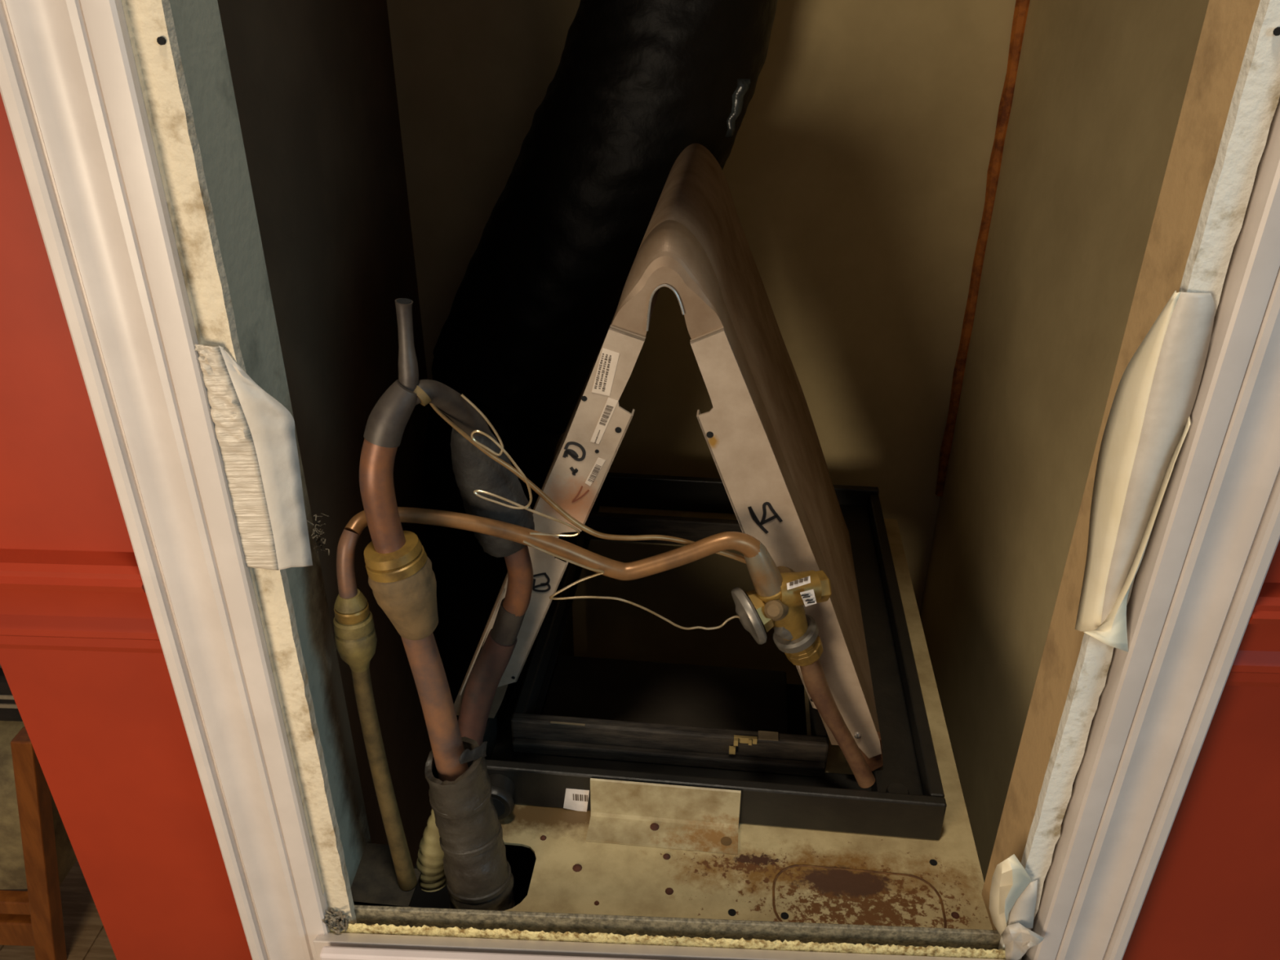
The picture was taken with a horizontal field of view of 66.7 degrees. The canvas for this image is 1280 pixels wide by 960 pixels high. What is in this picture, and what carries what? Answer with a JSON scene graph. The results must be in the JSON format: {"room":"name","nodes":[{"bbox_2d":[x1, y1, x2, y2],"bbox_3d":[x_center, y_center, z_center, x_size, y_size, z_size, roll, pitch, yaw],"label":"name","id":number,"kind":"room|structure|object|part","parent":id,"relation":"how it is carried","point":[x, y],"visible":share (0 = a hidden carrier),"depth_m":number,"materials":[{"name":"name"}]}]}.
{"room":"utility closet","nodes":[
{"label":"utility closet","id":0,"kind":"room"},
{"bbox_2d":[0,859,116,959],"bbox_3d":[-0.005,1.148,0.631,4.400,0.040,4.200,1,29,2],"label":"floor","id":1,"kind":"structure","parent":0,"point":[86,936],"depth_m":1.46,"materials":[{"name":"brown wood"}]},
{"bbox_2d":[0,720,77,959],"bbox_3d":[-0.974,0.419,1.448,0.498,0.450,0.368,1,29,2],"label":"wooden chair","id":2,"kind":"object","parent":1,"relation":"on","point":[37,852],"visible":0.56,"depth_m":1.29,"materials":[{"name":"orange wood"}]},
{"bbox_2d":[0,664,22,721],"bbox_3d":[-0.933,0.219,1.365,0.370,0.118,0.222,1,29,2],"label":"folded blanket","id":3,"kind":"object","parent":2,"relation":"on","point":[9,711],"visible":0.02,"depth_m":1.27,"materials":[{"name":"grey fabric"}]},
{"bbox_3d":[-0.976,0.575,1.336,0.333,0.024,0.021,1,29,2],"label":"rail","id":4,"kind":"part","parent":2,"relation":"part of","materials":[{"name":"orange wood"}]},
{"bbox_3d":[-0.979,0.625,1.365,0.318,0.048,0.019,1,29,2],"label":"rail","id":5,"kind":"part","parent":2,"relation":"part of","materials":[{"name":"orange wood"}]},
{"bbox_2d":[217,0,458,867],"bbox_3d":[-0.354,-0.267,0.968,0.053,2.120,0.714,1,29,2],"label":"wall","id":6,"kind":"structure","parent":0,"point":[313,81],"depth_m":1.06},
{"bbox_2d":[306,512,329,555],"bbox_3d":[-0.234,0.041,0.710,0.013,0.036,0.017,11,30,18],"label":"lint","id":7,"kind":"object","parent":6,"relation":"attached to","point":[317,533],"visible":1,"depth_m":0.71},
{"bbox_2d":[0,92,1279,959],"bbox_3d":[0.594,-0.138,0.529,2.057,2.320,0.100,1,29,2],"label":"wall","id":8,"kind":"structure","parent":0,"point":[106,731],"depth_m":0.69,"materials":[{"name":"red paint"}]},
{"bbox_2d":[0,548,163,653],"bbox_3d":[-0.372,0.083,0.625,0.130,0.074,0.023,1,29,2],"label":"trim","id":9,"kind":"structure","parent":8,"relation":"attached to","point":[63,600],"depth_m":0.63,"materials":[{"name":"red paint"}]},
{"bbox_2d":[0,0,329,959],"bbox_3d":[-0.275,0.126,0.644,0.064,1.740,0.023,1,29,2],"label":"trim","id":10,"kind":"structure","parent":8,"relation":"attached to","point":[70,90],"depth_m":0.55,"materials":[{"name":"white paint"}]},
{"bbox_2d":[120,0,356,924],"bbox_3d":[-0.234,-0.105,0.524,0.020,1.077,0.012,1,29,2],"label":"trim","id":11,"kind":"structure","parent":8,"relation":"attached to","point":[150,25],"depth_m":0.53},
{"bbox_2d":[194,343,312,570],"bbox_3d":[-0.223,-0.009,0.573,0.046,0.156,0.011,-11,30,-19],"label":"tape","id":12,"kind":"object","parent":8,"relation":"attached to","point":[255,435],"visible":1,"depth_m":0.57,"materials":[{"name":"white paper"},{"name":"grey paper"}]},
{"bbox_2d":[168,0,371,888],"bbox_3d":[-0.260,-0.123,0.581,0.033,1.099,0.101,1,29,2],"label":"wall panel","id":13,"kind":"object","parent":8,"relation":"attached to","point":[197,24],"depth_m":0.61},
{"bbox_2d":[320,946,656,959],"bbox_3d":[0.026,0.636,0.878,0.540,0.622,0.010,1,29,2],"label":"trim","id":14,"kind":"structure","parent":8,"relation":"attached to","point":[327,953],"depth_m":0.74,"materials":[{"name":"white paint"}]},
{"bbox_2d":[312,932,1005,959],"bbox_3d":[0.024,0.384,0.761,0.554,0.058,0.014,1,29,2],"label":"trim","id":15,"kind":"structure","parent":8,"relation":"attached to","point":[331,939],"depth_m":0.75,"materials":[{"name":"white paint"}]},
{"bbox_2d":[328,923,1005,959],"bbox_3d":[0.019,0.364,0.765,0.538,0.029,0.011,1,29,2],"label":"trim","id":16,"kind":"structure","parent":8,"relation":"attached to","point":[425,931],"depth_m":0.76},
{"bbox_2d":[322,907,348,933],"bbox_3d":[-0.243,0.343,0.761,0.031,0.026,0.014,1,29,2],"label":"lint","id":17,"kind":"object","parent":16,"relation":"on","point":[332,920],"visible":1,"depth_m":0.76},
{"bbox_2d":[354,905,1000,950],"bbox_3d":[0.020,0.357,0.771,0.533,0.028,0.004,1,29,2],"label":"trim","id":18,"kind":"structure","parent":8,"relation":"attached to","point":[804,932],"depth_m":0.77,"materials":[{"name":"grey fibrous insulation facing"},{"name":"yellow fibreglass"}]},
{"bbox_2d":[988,853,1044,959],"bbox_3d":[0.280,0.319,0.722,0.044,0.116,0.022,13,31,21],"label":"tape","id":19,"kind":"object","parent":8,"relation":"attached to","point":[1012,891],"visible":1,"depth_m":0.72,"materials":[{"name":"white paper"}]},
{"bbox_2d":[982,0,1260,930],"bbox_3d":[0.294,-0.101,0.544,0.009,1.099,0.062,1,29,2],"label":"trim","id":20,"kind":"structure","parent":8,"relation":"attached to","point":[1227,26],"depth_m":0.55,"materials":[{"name":"brown wood"}]},
{"bbox_2d":[997,0,1279,959],"bbox_3d":[0.291,-0.093,0.506,0.018,1.077,0.012,1,29,2],"label":"trim","id":21,"kind":"structure","parent":8,"relation":"attached to","point":[1256,94],"depth_m":0.49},
{"bbox_2d":[1075,290,1214,652],"bbox_3d":[0.286,-0.003,0.565,0.032,0.227,0.051,1,29,2],"label":"tape","id":22,"kind":"object","parent":8,"relation":"attached to","point":[1143,438],"visible":1,"depth_m":0.55,"materials":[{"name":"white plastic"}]},
{"bbox_2d":[1022,97,1279,959],"bbox_3d":[0.332,0.140,0.623,0.062,1.740,0.023,1,29,2],"label":"trim","id":23,"kind":"structure","parent":8,"relation":"attached to","point":[1214,539],"depth_m":0.59,"materials":[{"name":"white paint"}]},
{"bbox_2d":[1225,582,1279,687],"bbox_3d":[0.991,0.115,0.577,1.255,0.074,0.023,1,29,2],"label":"trim","id":24,"kind":"structure","parent":8,"relation":"attached to","point":[1256,663],"depth_m":0.60,"materials":[{"name":"red paint"}]},
{"bbox_2d":[351,506,992,929],"bbox_3d":[0.025,0.330,1.155,0.598,0.376,0.700,3,29,5],"label":"floor","id":25,"kind":"structure","parent":0,"point":[777,873],"depth_m":0.87,"materials":[{"name":"beige metal"}]},
{"bbox_2d":[416,808,446,892],"bbox_3d":[-0.178,0.312,0.841,0.028,0.093,0.040,17,33,27],"label":"hose","id":26,"kind":"object","parent":25,"relation":"on","point":[429,862],"visible":0.52,"depth_m":0.84,"materials":[{"name":"beige plastic"}]},
{"bbox_2d":[424,736,515,911],"bbox_3d":[-0.138,0.283,0.791,0.065,0.184,0.065,1,29,2],"label":"foam sleeve","id":27,"kind":"object","parent":25,"relation":"attached to","point":[477,873],"visible":0.93,"depth_m":0.78,"materials":[{"name":"grey rubber"}]},
{"bbox_3d":[-0.132,0.279,1.266,0.003,0.297,0.490,3,29,5],"label":"casing","id":28,"kind":"part","parent":25,"relation":"part of","materials":[{"name":"metal"}]},
{"bbox_2d":[333,506,767,890],"bbox_3d":[-0.064,0.167,0.786,0.327,0.354,0.047,-7,29,-13],"label":"pipe","id":29,"kind":"object","parent":25,"relation":"on","point":[355,635],"visible":0.94,"depth_m":0.73,"materials":[{"name":"orange metal"}]},
{"bbox_2d":[731,539,875,788],"bbox_3d":[0.141,0.156,0.822,0.135,0.258,0.057,-5,29,-9],"label":"valve","id":30,"kind":"object","parent":29,"relation":"attached to","point":[780,593],"visible":1,"depth_m":0.78,"materials":[{"name":"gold metal"}]},
{"bbox_2d":[460,393,740,630],"bbox_3d":[-0.018,0.032,0.715,0.207,0.216,0.015,-5,29,-9],"label":"wire","id":31,"kind":"object","parent":30,"relation":"attached to","point":[501,446],"visible":1,"depth_m":0.70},
{"bbox_2d":[743,539,782,596],"bbox_3d":[0.097,0.069,0.765,0.035,0.050,0.024,1,29,2],"label":"pipe","id":32,"kind":"object","parent":30,"relation":"on","point":[766,578],"depth_m":0.76,"materials":[{"name":"orange metal"}]},
{"bbox_2d":[784,635,875,788],"bbox_3d":[0.165,0.196,0.844,0.094,0.166,0.032,1,29,2],"label":"pipe","id":33,"kind":"object","parent":30,"relation":"attached to","point":[803,651],"depth_m":0.83,"materials":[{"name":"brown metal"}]},
{"bbox_2d":[422,0,777,702],"bbox_3d":[-0.068,-0.229,1.247,0.474,1.204,0.230,1,29,2],"label":"flexible duct","id":34,"kind":"object","parent":25,"relation":"on","point":[635,83],"visible":0.75,"depth_m":1.11,"materials":[{"name":"black plastic"}]},
{"bbox_3d":[0.021,0.299,0.867,0.135,0.045,0.032,3,29,5],"label":"bracket","id":35,"kind":"part","parent":25,"relation":"part of","materials":[{"name":"beige metal"}]},
{"bbox_2d":[482,472,946,839],"bbox_3d":[0.081,0.161,1.116,0.435,0.052,0.595,3,29,5],"label":"pan","id":36,"kind":"object","parent":25,"relation":"on","point":[532,757],"visible":0.65,"depth_m":0.94,"materials":[{"name":"black plastic"}]},
{"bbox_2d":[359,297,534,781],"bbox_3d":[-0.148,0.073,0.740,0.081,0.459,0.152,17,33,27],"label":"suction line","id":37,"kind":"object","parent":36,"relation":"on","point":[402,580],"visible":0.89,"depth_m":0.69,"materials":[{"name":"orange metal"}]},
{"bbox_3d":[-0.129,-0.041,0.671,0.022,0.085,0.089,11,30,19],"label":"branch arm","id":38,"kind":"part","parent":37,"relation":"part of","materials":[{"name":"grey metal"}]},
{"bbox_2d":[429,403,746,564],"bbox_3d":[-0.019,0.007,0.712,0.251,0.178,0.025,-6,29,-12],"label":"tube","id":39,"kind":"object","parent":37,"relation":"attached to","point":[556,507],"visible":0.95,"depth_m":0.72,"materials":[{"name":"brown metal"}]},
{"bbox_2d":[488,773,515,819],"bbox_3d":[-0.132,0.288,0.886,0.037,0.037,0.027,1,29,2],"label":"outlet","id":40,"kind":"object","parent":36,"relation":"attached to","point":[503,785],"depth_m":0.88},
{"bbox_2d":[453,142,883,771],"bbox_3d":[0.043,-0.043,0.979,0.413,0.502,0.392,3,29,5],"label":"coil","id":41,"kind":"object","parent":36,"relation":"on","point":[759,432],"visible":0.94,"depth_m":0.80,"materials":[{"name":"metal"}]},
{"bbox_3d":[-0.118,0.140,0.878,0.112,0.224,0.002,3,29,5],"label":"plate","id":42,"kind":"part","parent":41,"relation":"part of","materials":[{"name":"silver metal"}]},
{"bbox_3d":[-0.049,-0.029,0.778,0.106,0.197,0.002,3,29,5],"label":"plate","id":43,"kind":"part","parent":41,"relation":"part of","materials":[{"name":"silver metal"}]},
{"bbox_3d":[0.130,0.072,0.811,0.188,0.411,0.002,3,29,5],"label":"plate","id":44,"kind":"part","parent":41,"relation":"part of","materials":[{"name":"silver metal"}]},
{"bbox_2d":[386,0,1016,684],"bbox_3d":[0.080,-0.438,1.285,0.950,2.120,0.040,1,29,2],"label":"wall","id":45,"kind":"structure","parent":0,"point":[855,171],"depth_m":1.31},
{"bbox_2d":[935,0,1030,496],"bbox_3d":[0.462,-0.576,1.165,0.022,1.361,0.022,-21,35,-33],"label":"trim","id":46,"kind":"structure","parent":45,"relation":"attached to","point":[1021,7],"depth_m":1.29,"materials":[{"name":"brown wood"}]},
{"bbox_2d":[920,0,1208,881],"bbox_3d":[0.474,-0.248,0.939,0.051,2.120,0.714,1,29,2],"label":"wall","id":47,"kind":"structure","parent":0,"point":[1100,86],"depth_m":1.10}
]}

